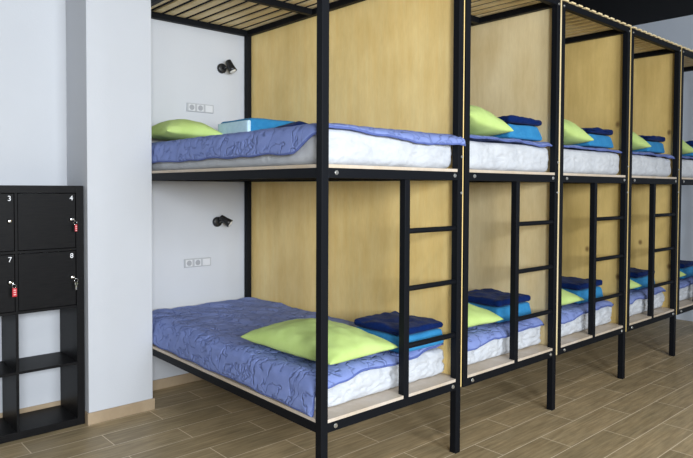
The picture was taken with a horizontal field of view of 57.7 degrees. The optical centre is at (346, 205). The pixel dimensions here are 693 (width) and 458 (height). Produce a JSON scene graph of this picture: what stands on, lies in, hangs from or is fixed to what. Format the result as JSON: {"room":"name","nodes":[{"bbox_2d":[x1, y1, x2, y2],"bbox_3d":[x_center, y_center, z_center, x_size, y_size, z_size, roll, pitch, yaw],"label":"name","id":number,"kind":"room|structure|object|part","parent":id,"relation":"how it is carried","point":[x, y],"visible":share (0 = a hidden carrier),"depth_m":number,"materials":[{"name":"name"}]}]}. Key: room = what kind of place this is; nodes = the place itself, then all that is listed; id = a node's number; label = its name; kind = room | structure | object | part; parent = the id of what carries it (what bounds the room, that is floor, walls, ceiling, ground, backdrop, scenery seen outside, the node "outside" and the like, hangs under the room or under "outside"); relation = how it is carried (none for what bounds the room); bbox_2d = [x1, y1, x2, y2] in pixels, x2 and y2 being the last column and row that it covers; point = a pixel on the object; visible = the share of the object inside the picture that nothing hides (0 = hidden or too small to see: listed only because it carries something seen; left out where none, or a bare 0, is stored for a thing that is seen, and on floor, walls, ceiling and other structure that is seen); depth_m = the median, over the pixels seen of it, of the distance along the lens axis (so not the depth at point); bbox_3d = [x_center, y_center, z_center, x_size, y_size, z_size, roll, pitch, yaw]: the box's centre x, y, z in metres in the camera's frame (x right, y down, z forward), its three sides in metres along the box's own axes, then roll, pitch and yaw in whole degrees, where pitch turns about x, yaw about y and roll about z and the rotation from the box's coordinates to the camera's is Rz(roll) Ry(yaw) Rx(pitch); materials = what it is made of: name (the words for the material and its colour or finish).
{"room":"dormitory","nodes":[
{"label":"dormitory","id":0,"kind":"room"},
{"bbox_2d":[66,0,152,412],"bbox_3d":[-1.604,-0.367,4.255,0.430,3.520,0.378,-1,2,-42],"label":"pillar","id":1,"kind":"structure","parent":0,"point":[108,42],"depth_m":4.11,"materials":[{"name":"white paint"}]},
{"bbox_2d":[85,398,154,424],"bbox_3d":[-1.605,1.354,4.295,0.450,0.076,0.378,-1,2,-42],"label":"baseboard","id":2,"kind":"structure","parent":1,"relation":"attached to","point":[104,415],"depth_m":4.14,"materials":[{"name":"brown wood"}]},
{"bbox_2d":[0,0,475,412],"bbox_3d":[-1.069,-0.338,5.061,10.400,3.620,0.100,-1,2,-42],"label":"wall","id":3,"kind":"structure","parent":0,"point":[185,59],"depth_m":4.71,"materials":[{"name":"white paint"}]},
{"bbox_2d":[0,373,202,417],"bbox_3d":[-1.039,1.336,5.067,10.400,0.075,0.011,-1,2,-42],"label":"baseboard","id":4,"kind":"structure","parent":3,"relation":"attached to","point":[167,382],"depth_m":4.75,"materials":[{"name":"brown wood"}]},
{"bbox_2d":[184,257,210,267],"bbox_3d":[-1.167,0.443,4.920,0.226,0.066,0.013,-1,2,-42],"label":"wall socket","id":5,"kind":"object","parent":3,"relation":"attached to","point":[196,262],"visible":1,"depth_m":4.91,"materials":[{"name":"grey plastic"}]},
{"bbox_2d":[203,258,209,264],"bbox_3d":[-1.106,0.443,4.969,0.064,0.052,0.002,-1,2,-42],"label":"switch plate","id":6,"kind":"object","parent":5,"relation":"attached to","point":[206,261],"depth_m":4.97,"materials":[{"name":"grey plastic"}]},
{"bbox_2d":[187,103,213,113],"bbox_3d":[-1.140,-0.759,4.906,0.226,0.066,0.013,-1,2,-42],"label":"wall socket","id":7,"kind":"object","parent":3,"relation":"attached to","point":[192,107],"visible":1,"depth_m":4.90,"materials":[{"name":"grey plastic"}]},
{"bbox_2d":[205,105,212,112],"bbox_3d":[-1.082,-0.762,4.953,0.064,0.052,0.002,-1,2,-42],"label":"switch plate","id":8,"kind":"object","parent":7,"relation":"attached to","point":[208,108],"depth_m":4.95,"materials":[{"name":"grey plastic"}]},
{"bbox_2d":[212,215,232,226],"bbox_3d":[-0.983,0.122,5.018,0.160,0.100,0.073,1,2,12],"label":"reading lamp","id":9,"kind":"object","parent":3,"relation":"attached to","point":[217,221],"visible":1,"depth_m":4.99,"materials":[{"name":"black plastic"}]},
{"bbox_3d":[-1.030,0.129,5.025,0.080,0.080,0.026,-1,2,-42],"label":"wall plate","id":10,"kind":"part","parent":9,"relation":"part of","materials":[{"name":"black plastic"}]},
{"bbox_2d":[217,59,236,73],"bbox_3d":[-0.947,-1.108,5.011,0.156,0.110,0.074,1,2,13],"label":"reading lamp","id":11,"kind":"object","parent":3,"relation":"attached to","point":[221,68],"visible":1,"depth_m":4.99,"materials":[{"name":"black plastic"}]},
{"bbox_3d":[-0.992,-1.096,5.020,0.080,0.080,0.026,-1,2,-42],"label":"wall plate","id":12,"kind":"part","parent":11,"relation":"part of","materials":[{"name":"black plastic"}]},
{"bbox_2d":[0,318,692,457],"bbox_3d":[1.579,1.516,2.167,10.400,0.100,7.830,-1,2,-42],"label":"floor","id":13,"kind":"structure","parent":0,"point":[647,413],"depth_m":4.08,"materials":[{"name":"brown wood"}]},
{"bbox_2d":[0,185,84,443],"bbox_3d":[-2.332,0.644,3.634,1.490,1.527,0.348,-1,2,-42],"label":"cabinet","id":14,"kind":"object","parent":13,"relation":"on","point":[32,224],"visible":0.98,"depth_m":3.88,"materials":[{"name":"black wood"}]},
{"bbox_3d":[-2.103,0.101,3.632,0.332,0.341,0.016,-1,2,-42],"label":"locker door","id":15,"kind":"part","parent":14,"relation":"part of","materials":[{"name":"wood"}]},
{"bbox_3d":[-2.105,0.463,3.642,0.332,0.341,0.016,-1,2,-42],"label":"locker door","id":16,"kind":"part","parent":14,"relation":"part of","materials":[{"name":"wood"}]},
{"bbox_2d":[10,282,16,296],"bbox_3d":[-1.962,0.492,3.709,0.033,0.090,0.028,2,2,39],"label":"key","id":17,"kind":"object","parent":14,"relation":"hanging from","point":[14,290],"visible":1,"depth_m":3.70,"materials":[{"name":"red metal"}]},
{"bbox_3d":[-2.335,-0.096,3.620,1.398,0.046,0.330,-1,2,-42],"label":"panel","id":18,"kind":"part","parent":14,"relation":"part of","materials":[{"name":"wood"}]},
{"bbox_2d":[0,247,75,254],"bbox_3d":[-2.338,0.281,3.632,1.398,0.016,0.326,-1,2,-42],"label":"shelf","id":19,"kind":"object","parent":14,"relation":"attached to","point":[16,250],"depth_m":3.83,"materials":[{"name":"black wood"}]},
{"bbox_2d":[0,304,76,315],"bbox_3d":[-2.340,0.644,3.642,1.398,0.016,0.326,-1,2,-42],"label":"shelf","id":20,"kind":"object","parent":14,"relation":"attached to","point":[31,309],"depth_m":3.83,"materials":[{"name":"black wood"}]},
{"bbox_2d":[0,352,76,377],"bbox_3d":[-2.341,1.006,3.653,1.398,0.016,0.326,-1,2,-42],"label":"shelf","id":21,"kind":"object","parent":14,"relation":"attached to","point":[57,359],"depth_m":3.95,"materials":[{"name":"black wood"}]},
{"bbox_3d":[-2.341,1.384,3.662,1.398,0.046,0.330,-1,2,-42],"label":"panel","id":22,"kind":"part","parent":14,"relation":"part of","materials":[{"name":"wood"}]},
{"bbox_3d":[-1.841,0.095,3.869,0.332,0.341,0.016,-1,2,-42],"label":"locker door","id":23,"kind":"part","parent":14,"relation":"part of","materials":[{"name":"wood"}]},
{"bbox_3d":[-1.843,0.458,3.879,0.332,0.341,0.016,-1,2,-42],"label":"locker door","id":24,"kind":"part","parent":14,"relation":"part of","materials":[{"name":"wood"}]},
{"bbox_3d":[-1.802,0.632,4.124,0.046,1.527,0.330,-1,2,-42],"label":"panel","id":25,"kind":"part","parent":14,"relation":"part of","materials":[{"name":"black wood"}]},
{"bbox_2d":[151,0,464,457],"bbox_3d":[-0.454,-0.003,4.059,1.059,2.813,2.212,-1,2,-42],"label":"bunk bed","id":26,"kind":"object","parent":13,"relation":"on","point":[346,242],"visible":0.74,"depth_m":4.01,"materials":[{"name":"black metal"}]},
{"bbox_3d":[-0.818,-1.367,3.694,0.040,0.043,2.115,-1,2,-41],"label":"rail","id":27,"kind":"part","parent":26,"relation":"part of","materials":[{"name":"black metal"}]},
{"bbox_3d":[-1.169,-1.400,4.830,0.928,0.043,0.040,-1,2,-42],"label":"rail","id":28,"kind":"part","parent":26,"relation":"part of","materials":[{"name":"black metal"}]},
{"bbox_3d":[-1.174,-0.212,4.864,0.928,0.047,0.040,-1,2,-42],"label":"rail","id":29,"kind":"part","parent":26,"relation":"part of","materials":[{"name":"black metal"}]},
{"bbox_3d":[-0.823,-0.178,3.728,0.040,0.047,2.115,-1,2,-41],"label":"rail","id":30,"kind":"part","parent":26,"relation":"part of","materials":[{"name":"black metal"}]},
{"bbox_3d":[-0.828,1.018,3.762,0.040,0.045,2.115,-1,2,-41],"label":"rail","id":31,"kind":"part","parent":26,"relation":"part of","materials":[{"name":"black metal"}]},
{"bbox_3d":[-0.814,-0.030,5.194,0.042,2.800,0.042,-1,2,-42],"label":"post","id":32,"kind":"part","parent":26,"relation":"part of","materials":[{"name":"black metal"}]},
{"bbox_2d":[152,128,450,170],"bbox_3d":[-0.446,-0.319,4.058,0.997,0.183,2.099,-1,2,-42],"label":"mattress","id":33,"kind":"object","parent":26,"relation":"on","point":[346,147],"visible":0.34,"depth_m":3.27,"materials":[{"name":"white fabric"}]},
{"bbox_2d":[152,123,465,163],"bbox_3d":[-0.432,-0.354,4.014,1.032,0.162,2.175,-1,2,-42],"label":"quilt","id":34,"kind":"object","parent":33,"relation":"on","point":[281,141],"visible":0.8,"depth_m":3.41,"materials":[{"name":"blue fabric"}]},
{"bbox_2d":[151,119,221,140],"bbox_3d":[-1.181,-0.538,4.508,0.435,0.160,0.425,-1,2,-42],"label":"pillow","id":35,"kind":"object","parent":34,"relation":"on","point":[177,129],"visible":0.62,"depth_m":4.36,"materials":[{"name":"green fabric"}]},
{"bbox_2d":[218,118,293,133],"bbox_3d":[-0.636,-0.537,4.567,0.460,0.153,0.440,-1,2,-42],"label":"folded blanket","id":36,"kind":"object","parent":34,"relation":"on","point":[247,124],"visible":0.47,"depth_m":4.37,"materials":[{"name":"blue fabric"}]},
{"bbox_2d":[275,121,307,127],"bbox_3d":[-0.384,-0.519,4.343,0.423,0.132,0.188,-1,2,-42],"label":"folded blanket","id":37,"kind":"object","parent":34,"relation":"on","point":[297,122],"visible":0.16,"depth_m":4.29,"materials":[{"name":"blue fabric"}]},
{"bbox_3d":[-0.085,-1.382,4.355,0.040,0.043,2.114,-1,2,-42],"label":"rail","id":38,"kind":"part","parent":26,"relation":"part of","materials":[{"name":"black metal"}]},
{"bbox_3d":[-0.112,0.037,2.922,0.043,2.800,0.042,-1,2,-42],"label":"post","id":39,"kind":"part","parent":26,"relation":"part of","materials":[{"name":"black metal"}]},
{"bbox_3d":[-0.090,-0.194,4.388,0.040,0.047,2.114,-1,2,-42],"label":"rail","id":40,"kind":"part","parent":26,"relation":"part of","materials":[{"name":"black metal"}]},
{"bbox_3d":[-0.071,-0.191,4.410,0.014,2.423,2.194,-1,2,-42],"label":"plywood panel","id":41,"kind":"part","parent":26,"relation":"part of","materials":[{"name":"brown wood"}]},
{"bbox_2d":[314,348,443,410],"bbox_3d":[-0.466,0.892,4.109,0.996,0.154,2.056,-1,2,-42],"label":"mattress","id":42,"kind":"object","parent":26,"relation":"on","point":[429,363],"visible":0.14,"depth_m":3.33,"materials":[{"name":"white fabric"}]},
{"bbox_2d":[152,297,443,416],"bbox_3d":[-0.477,0.873,4.084,1.035,0.199,2.070,-1,2,-42],"label":"quilt","id":43,"kind":"object","parent":42,"relation":"on","point":[208,335],"visible":0.62,"depth_m":3.68,"materials":[{"name":"blue fabric"}]},
{"bbox_2d":[241,318,397,364],"bbox_3d":[-0.162,0.719,3.467,0.517,0.174,0.776,-1,2,-42],"label":"pillow","id":44,"kind":"object","parent":43,"relation":"on","point":[297,337],"visible":0.84,"depth_m":3.30,"materials":[{"name":"green fabric"}]},
{"bbox_2d":[356,326,443,352],"bbox_3d":[0.303,0.753,3.674,0.375,0.091,0.400,-1,2,-42],"label":"folded blanket","id":45,"kind":"object","parent":43,"relation":"on","point":[394,339],"visible":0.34,"depth_m":3.53,"materials":[{"name":"blue fabric"}]},
{"bbox_2d":[354,311,442,335],"bbox_3d":[0.303,0.680,3.670,0.375,0.050,0.397,-1,2,-42],"label":"folded blanket","id":46,"kind":"object","parent":45,"relation":"on","point":[386,322],"visible":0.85,"depth_m":3.61,"materials":[{"name":"blue fabric"}]},
{"bbox_3d":[0.255,1.036,3.286,0.958,0.045,0.040,-1,2,-42],"label":"rail","id":47,"kind":"part","parent":26,"relation":"part of","materials":[{"name":"black metal"}]},
{"bbox_3d":[0.260,-0.160,3.252,0.958,0.047,0.040,-1,2,-42],"label":"rail","id":48,"kind":"part","parent":26,"relation":"part of","materials":[{"name":"black metal"}]},
{"bbox_3d":[0.631,0.021,3.593,0.042,2.800,0.042,-1,2,-42],"label":"post","id":49,"kind":"part","parent":26,"relation":"part of","materials":[{"name":"black metal"}]},
{"bbox_2d":[461,0,561,410],"bbox_3d":[0.336,-0.019,4.770,1.052,2.813,2.212,-1,2,-42],"label":"bunk bed","id":50,"kind":"object","parent":13,"relation":"on","point":[512,60],"visible":0.44,"depth_m":4.40,"materials":[{"name":"beige wood"}]},
{"bbox_3d":[0.680,-0.164,3.631,0.042,2.430,0.042,-1,2,-42],"label":"post","id":51,"kind":"part","parent":50,"relation":"part of","materials":[{"name":"black metal"}]},
{"bbox_3d":[0.694,-0.210,5.095,0.040,0.047,2.114,-1,2,-42],"label":"rail","id":52,"kind":"part","parent":50,"relation":"part of","materials":[{"name":"black metal"}]},
{"bbox_2d":[468,326,540,364],"bbox_3d":[0.322,0.875,4.818,0.988,0.156,2.056,-1,2,-42],"label":"mattress","id":53,"kind":"object","parent":50,"relation":"on","point":[531,336],"visible":0.15,"depth_m":4.07,"materials":[{"name":"white fabric"}]},
{"bbox_2d":[468,317,543,350],"bbox_3d":[0.335,0.803,4.813,0.963,0.091,2.073,-1,2,-42],"label":"quilt","id":54,"kind":"object","parent":53,"relation":"on","point":[479,335],"visible":0.06,"depth_m":4.05,"materials":[{"name":"blue fabric"}]},
{"bbox_2d":[468,303,502,327],"bbox_3d":[0.608,0.699,4.209,0.494,0.176,0.712,-1,2,-37],"label":"pillow","id":55,"kind":"object","parent":54,"relation":"on","point":[476,315],"visible":0.16,"depth_m":4.01,"materials":[{"name":"green fabric"}]},
{"bbox_2d":[468,302,531,322],"bbox_3d":[1.020,0.722,4.447,0.405,0.104,0.428,-1,2,-42],"label":"folded blanket","id":56,"kind":"object","parent":54,"relation":"on","point":[503,312],"visible":0.36,"depth_m":4.25,"materials":[{"name":"blue fabric"}]},
{"bbox_2d":[468,288,530,306],"bbox_3d":[1.022,0.640,4.445,0.401,0.054,0.418,-1,2,-42],"label":"folded blanket","id":57,"kind":"object","parent":56,"relation":"on","point":[486,296],"visible":0.66,"depth_m":4.34,"materials":[{"name":"blue fabric"}]},
{"bbox_2d":[470,141,548,171],"bbox_3d":[0.340,-0.335,4.769,0.989,0.182,2.097,-1,2,-42],"label":"mattress","id":58,"kind":"object","parent":50,"relation":"on","point":[483,155],"visible":0.27,"depth_m":3.99,"materials":[{"name":"white fabric"}]},
{"bbox_2d":[470,134,551,146],"bbox_3d":[0.358,-0.438,4.759,0.963,0.053,2.124,-1,2,-42],"label":"quilt","id":59,"kind":"object","parent":58,"relation":"on","point":[488,139],"visible":0.07,"depth_m":4.06,"materials":[{"name":"blue fabric"}]},
{"bbox_2d":[470,105,513,135],"bbox_3d":[0.676,-0.552,4.082,0.513,0.228,0.649,-1,2,-42],"label":"pillow","id":60,"kind":"object","parent":59,"relation":"on","point":[483,122],"visible":0.28,"depth_m":3.89,"materials":[{"name":"green fabric"}]},
{"bbox_2d":[493,124,541,141],"bbox_3d":[1.080,-0.498,4.352,0.400,0.101,0.398,-1,2,-42],"label":"folded blanket","id":61,"kind":"object","parent":59,"relation":"on","point":[522,132],"visible":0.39,"depth_m":4.20,"materials":[{"name":"blue fabric"}]},
{"bbox_2d":[497,115,541,125],"bbox_3d":[1.078,-0.577,4.353,0.399,0.052,0.399,-1,2,-42],"label":"folded blanket","id":62,"kind":"object","parent":61,"relation":"on","point":[510,119],"visible":0.4,"depth_m":4.17,"materials":[{"name":"blue fabric"}]},
{"bbox_3d":[1.043,1.020,3.996,0.948,0.045,0.040,-1,2,-42],"label":"rail","id":63,"kind":"part","parent":50,"relation":"part of","materials":[{"name":"black metal"}]},
{"bbox_3d":[0.699,-1.399,5.062,0.040,0.043,2.114,-1,2,-42],"label":"rail","id":64,"kind":"part","parent":50,"relation":"part of","materials":[{"name":"black metal"}]},
{"bbox_3d":[1.048,-0.177,3.962,0.948,0.047,0.040,-1,2,-42],"label":"rail","id":65,"kind":"part","parent":50,"relation":"part of","materials":[{"name":"black metal"}]},
{"bbox_3d":[1.054,-1.365,3.929,0.948,0.043,0.040,-1,2,-42],"label":"rail","id":66,"kind":"part","parent":50,"relation":"part of","materials":[{"name":"black metal"}]},
{"bbox_3d":[1.416,0.005,4.300,0.042,2.800,0.042,-1,2,-42],"label":"post","id":67,"kind":"part","parent":50,"relation":"part of","materials":[{"name":"black metal"}]},
{"bbox_2d":[557,0,631,378],"bbox_3d":[1.127,-0.036,5.484,1.070,2.813,2.212,-1,2,-42],"label":"bunk bed","id":68,"kind":"object","parent":13,"relation":"on","point":[595,59],"visible":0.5,"depth_m":5.09,"materials":[{"name":"beige wood"}]},
{"bbox_3d":[1.465,-0.181,4.339,0.042,2.430,0.042,-1,2,-42],"label":"post","id":69,"kind":"part","parent":68,"relation":"part of","materials":[{"name":"black metal"}]},
{"bbox_3d":[1.492,-0.227,5.815,0.040,0.047,2.114,-1,2,-42],"label":"rail","id":70,"kind":"part","parent":68,"relation":"part of","materials":[{"name":"black metal"}]},
{"bbox_2d":[561,306,611,336],"bbox_3d":[1.113,0.859,5.533,1.005,0.155,2.054,-1,2,-42],"label":"mattress","id":71,"kind":"object","parent":68,"relation":"on","point":[603,315],"visible":0.1,"depth_m":4.81,"materials":[{"name":"white fabric"}]},
{"bbox_2d":[561,300,613,323],"bbox_3d":[1.125,0.784,5.527,0.984,0.084,2.072,-1,2,-42],"label":"quilt","id":72,"kind":"object","parent":71,"relation":"on","point":[569,312],"visible":0.06,"depth_m":4.77,"materials":[{"name":"blue fabric"}]},
{"bbox_2d":[561,289,583,305],"bbox_3d":[1.406,0.683,4.929,0.494,0.174,0.712,-1,2,-40],"label":"pillow","id":73,"kind":"object","parent":72,"relation":"on","point":[567,297],"visible":0.1,"depth_m":4.75,"materials":[{"name":"green fabric"}]},
{"bbox_2d":[562,286,602,303],"bbox_3d":[1.817,0.706,5.166,0.400,0.103,0.419,-1,2,-42],"label":"folded blanket","id":74,"kind":"object","parent":72,"relation":"on","point":[583,293],"visible":0.27,"depth_m":4.95,"materials":[{"name":"blue fabric"}]},
{"bbox_2d":[562,276,602,289],"bbox_3d":[1.818,0.625,5.165,0.393,0.053,0.415,-1,2,-42],"label":"folded blanket","id":75,"kind":"object","parent":74,"relation":"on","point":[575,283],"visible":0.45,"depth_m":5.02,"materials":[{"name":"blue fabric"}]},
{"bbox_2d":[563,149,618,174],"bbox_3d":[1.134,-0.352,5.481,1.006,0.183,2.101,-1,2,-42],"label":"mattress","id":76,"kind":"object","parent":68,"relation":"on","point":[575,161],"visible":0.18,"depth_m":4.72,"materials":[{"name":"white fabric"}]},
{"bbox_2d":[564,145,621,152],"bbox_3d":[1.149,-0.459,5.478,0.980,0.048,2.115,-1,2,-42],"label":"quilt","id":77,"kind":"object","parent":76,"relation":"on","point":[571,147],"visible":0.04,"depth_m":4.78,"materials":[{"name":"blue fabric"}]},
{"bbox_2d":[564,119,593,144],"bbox_3d":[1.474,-0.567,4.802,0.513,0.226,0.649,-1,2,-42],"label":"pillow","id":78,"kind":"object","parent":77,"relation":"on","point":[573,134],"visible":0.24,"depth_m":4.62,"materials":[{"name":"green fabric"}]},
{"bbox_2d":[573,134,613,147],"bbox_3d":[1.876,-0.514,5.072,0.394,0.101,0.395,-1,2,-42],"label":"folded blanket","id":79,"kind":"object","parent":77,"relation":"on","point":[600,141],"visible":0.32,"depth_m":4.91,"materials":[{"name":"blue fabric"}]},
{"bbox_2d":[581,127,612,135],"bbox_3d":[1.879,-0.593,5.072,0.399,0.050,0.397,-1,2,-42],"label":"folded blanket","id":80,"kind":"object","parent":79,"relation":"on","point":[596,130],"visible":0.34,"depth_m":4.90,"materials":[{"name":"blue fabric"}]},
{"bbox_3d":[1.835,1.003,4.710,0.966,0.045,0.040,-1,2,-42],"label":"rail","id":81,"kind":"part","parent":68,"relation":"part of","materials":[{"name":"black metal"}]},
{"bbox_3d":[1.497,-1.415,5.782,0.040,0.043,2.114,-1,2,-42],"label":"rail","id":82,"kind":"part","parent":68,"relation":"part of","materials":[{"name":"black metal"}]},
{"bbox_3d":[1.840,-0.193,4.676,0.966,0.047,0.040,-1,2,-42],"label":"rail","id":83,"kind":"part","parent":68,"relation":"part of","materials":[{"name":"black metal"}]},
{"bbox_3d":[1.845,-1.382,4.643,0.966,0.043,0.040,-1,2,-42],"label":"rail","id":84,"kind":"part","parent":68,"relation":"part of","materials":[{"name":"black metal"}]},
{"bbox_3d":[2.214,-0.012,5.020,0.042,2.800,0.042,-1,2,-42],"label":"post","id":85,"kind":"part","parent":68,"relation":"part of","materials":[{"name":"black metal"}]},
{"bbox_2d":[626,27,681,355],"bbox_3d":[1.912,-0.053,6.192,1.029,2.813,2.212,-1,2,-42],"label":"bunk bed","id":86,"kind":"object","parent":13,"relation":"on","point":[656,62],"visible":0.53,"depth_m":5.76,"materials":[{"name":"beige wood"}]},
{"bbox_3d":[2.265,-0.198,5.060,0.042,2.430,0.042,-1,2,-42],"label":"post","id":87,"kind":"part","parent":86,"relation":"part of","materials":[{"name":"black metal"}]},
{"bbox_2d":[629,292,664,315],"bbox_3d":[1.898,0.842,6.239,0.965,0.155,2.057,-1,2,-42],"label":"mattress","id":88,"kind":"object","parent":86,"relation":"on","point":[640,305],"visible":0.09,"depth_m":5.51,"materials":[{"name":"white fabric"}]},
{"bbox_2d":[630,286,665,304],"bbox_3d":[1.910,0.765,6.233,0.942,0.078,2.072,-1,2,-42],"label":"quilt","id":89,"kind":"object","parent":88,"relation":"on","point":[642,293],"visible":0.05,"depth_m":5.52,"materials":[{"name":"blue fabric"}]},
{"bbox_2d":[630,280,641,288],"bbox_3d":[2.176,0.666,5.623,0.494,0.177,0.712,-1,2,-42],"label":"pillow","id":90,"kind":"object","parent":89,"relation":"on","point":[633,284],"visible":0.03,"depth_m":5.47,"materials":[{"name":"green fabric"}]},
{"bbox_2d":[630,275,654,289],"bbox_3d":[2.590,0.690,5.860,0.404,0.104,0.428,-1,2,-42],"label":"folded blanket","id":91,"kind":"object","parent":89,"relation":"on","point":[643,281],"visible":0.22,"depth_m":5.65,"materials":[{"name":"blue fabric"}]},
{"bbox_2d":[630,267,654,277],"bbox_3d":[2.588,0.609,5.859,0.396,0.052,0.418,-1,2,-42],"label":"folded blanket","id":92,"kind":"object","parent":91,"relation":"on","point":[634,272],"visible":0.31,"depth_m":5.67,"materials":[{"name":"blue fabric"}]},
{"bbox_2d":[632,155,670,176],"bbox_3d":[1.918,-0.369,6.189,0.964,0.183,2.100,-1,2,-42],"label":"mattress","id":93,"kind":"object","parent":86,"relation":"on","point":[641,165],"visible":0.16,"depth_m":5.43,"materials":[{"name":"white fabric"}]},
{"bbox_2d":[632,152,674,158],"bbox_3d":[1.935,-0.468,6.179,0.941,0.056,2.128,-1,2,-42],"label":"quilt","id":94,"kind":"object","parent":93,"relation":"on","point":[649,154],"visible":0.11,"depth_m":5.54,"materials":[{"name":"blue fabric"}]},
{"bbox_2d":[632,132,651,150],"bbox_3d":[2.244,-0.582,5.495,0.513,0.223,0.649,-1,2,-42],"label":"pillow","id":95,"kind":"object","parent":94,"relation":"on","point":[638,142],"visible":0.16,"depth_m":5.34,"materials":[{"name":"green fabric"}]},
{"bbox_2d":[632,141,664,153],"bbox_3d":[2.647,-0.531,5.766,0.399,0.102,0.402,-1,2,-42],"label":"folded blanket","id":96,"kind":"object","parent":94,"relation":"on","point":[657,147],"visible":0.31,"depth_m":5.61,"materials":[{"name":"blue fabric"}]},
{"bbox_2d":[638,135,664,141],"bbox_3d":[2.648,-0.611,5.764,0.399,0.052,0.403,-1,2,-42],"label":"folded blanket","id":97,"kind":"object","parent":96,"relation":"on","point":[646,138],"visible":0.34,"depth_m":5.59,"materials":[{"name":"blue fabric"}]},
{"bbox_3d":[2.619,0.987,5.418,0.924,0.045,0.040,-1,2,-42],"label":"rail","id":98,"kind":"part","parent":86,"relation":"part of","materials":[{"name":"black metal"}]},
{"bbox_3d":[2.625,-0.210,5.384,0.924,0.047,0.040,-1,2,-42],"label":"rail","id":99,"kind":"part","parent":86,"relation":"part of","materials":[{"name":"black metal"}]},
{"bbox_3d":[2.267,-1.432,6.475,0.040,0.043,2.114,-1,2,-42],"label":"rail","id":100,"kind":"part","parent":86,"relation":"part of","materials":[{"name":"black metal"}]},
{"bbox_3d":[2.630,-1.398,5.350,0.924,0.043,0.040,-1,2,-42],"label":"rail","id":101,"kind":"part","parent":86,"relation":"part of","materials":[{"name":"black metal"}]},
{"bbox_3d":[2.983,-0.028,5.713,0.042,2.800,0.042,-1,2,-42],"label":"post","id":102,"kind":"part","parent":86,"relation":"part of","materials":[{"name":"black metal"}]},
{"bbox_2d":[677,47,692,314],"bbox_3d":[2.677,-0.069,6.881,1.012,2.813,2.212,-1,2,-42],"label":"bunk bed","id":103,"kind":"object","parent":13,"relation":"on","point":[683,306],"visible":0.17,"depth_m":5.76,"materials":[{"name":"black metal"}]},
{"bbox_3d":[3.036,-0.214,5.755,0.042,2.430,0.042,-1,2,-42],"label":"post","id":104,"kind":"part","parent":103,"relation":"part of","materials":[{"name":"black metal"}]},
{"bbox_2d":[679,284,692,300],"bbox_3d":[2.670,0.827,6.934,0.966,0.154,2.059,-1,2,-42],"label":"mattress","id":105,"kind":"object","parent":103,"relation":"on","point":[687,292],"visible":0.04,"depth_m":6.17,"materials":[{"name":"white fabric"}]},
{"bbox_2d":[680,276,692,288],"bbox_3d":[2.680,0.743,6.932,0.944,0.064,2.069,-1,2,-42],"label":"quilt","id":106,"kind":"object","parent":105,"relation":"on","point":[685,282],"visible":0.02,"depth_m":6.20,"materials":[{"name":"blue fabric"}]},
{"bbox_2d":[680,266,692,278],"bbox_3d":[3.359,0.673,6.557,0.400,0.103,0.419,-1,2,-45],"label":"folded blanket","id":107,"kind":"object","parent":106,"relation":"on","point":[688,271],"visible":0.24,"depth_m":6.36,"materials":[{"name":"blue fabric"}]},
{"bbox_2d":[680,260,692,267],"bbox_3d":[3.361,0.593,6.556,0.408,0.052,0.424,-1,2,-42],"label":"folded blanket","id":108,"kind":"object","parent":107,"relation":"on","point":[683,263],"visible":0.26,"depth_m":6.39,"materials":[{"name":"blue fabric"}]},
{"bbox_3d":[3.391,0.970,6.113,0.926,0.045,0.040,-1,2,-42],"label":"rail","id":109,"kind":"part","parent":103,"relation":"part of","materials":[{"name":"black metal"}]},
{"bbox_2d":[682,159,692,177],"bbox_3d":[2.689,-0.385,6.885,0.967,0.182,2.100,-1,2,-42],"label":"mattress","id":110,"kind":"object","parent":103,"relation":"on","point":[687,165],"visible":0.03,"depth_m":6.00,"materials":[{"name":"white fabric"}]},
{"bbox_2d":[682,156,692,159],"bbox_3d":[2.698,-0.491,6.885,0.941,0.040,2.101,-1,2,-42],"label":"quilt","id":111,"kind":"object","parent":110,"relation":"on","point":[683,157],"visible":0.03,"depth_m":6.06,"materials":[{"name":"blue fabric"}]},
{"bbox_2d":[682,140,692,153],"bbox_3d":[3.016,-0.601,6.192,0.490,0.228,0.633,-1,2,-44],"label":"pillow","id":112,"kind":"object","parent":111,"relation":"on","point":[686,148],"visible":0.1,"depth_m":6.03,"materials":[{"name":"green fabric"}]},
{"bbox_2d":[682,147,692,156],"bbox_3d":[3.418,-0.547,6.462,0.399,0.102,0.406,-1,2,-42],"label":"folded blanket","id":113,"kind":"object","parent":111,"relation":"on","point":[688,154],"visible":0.06,"depth_m":6.22,"materials":[{"name":"blue fabric"}]},
{"bbox_2d":[686,141,692,146],"bbox_3d":[3.421,-0.627,6.461,0.404,0.052,0.400,-1,2,-42],"label":"folded blanket","id":114,"kind":"object","parent":113,"relation":"on","point":[690,143],"visible":0.11,"depth_m":6.21,"materials":[{"name":"blue fabric"}]},
{"bbox_3d":[3.396,-0.226,6.080,0.926,0.047,0.040,-1,2,-42],"label":"rail","id":115,"kind":"part","parent":103,"relation":"part of","materials":[{"name":"black metal"}]},
{"bbox_3d":[3.039,-1.448,7.172,0.040,0.043,2.114,-1,2,-42],"label":"rail","id":116,"kind":"part","parent":103,"relation":"part of","materials":[{"name":"black metal"}]},
{"bbox_3d":[3.401,-1.415,6.046,0.926,0.043,0.040,-1,2,-42],"label":"rail","id":117,"kind":"part","parent":103,"relation":"part of","materials":[{"name":"black metal"}]},
{"bbox_2d":[471,0,692,29],"bbox_3d":[1.595,-2.102,2.065,10.600,0.100,8.030,-1,2,-42],"label":"ceiling","id":118,"kind":"structure","parent":0,"point":[631,12],"depth_m":6.97,"materials":[{"name":"black paint"}]},
{"bbox_2d":[632,15,692,314],"bbox_3d":[5.485,-0.325,5.633,0.100,3.620,7.830,-1,2,-42],"label":"wall","id":119,"kind":"structure","parent":0,"point":[679,30],"depth_m":7.28,"materials":[{"name":"grey paint"}]},
{"bbox_2d":[676,313,692,320],"bbox_3d":[5.440,1.348,5.639,0.011,0.075,7.819,-1,2,-42],"label":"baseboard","id":120,"kind":"structure","parent":119,"relation":"attached to","point":[687,317],"depth_m":7.30,"materials":[{"name":"grey paint"}]}
]}

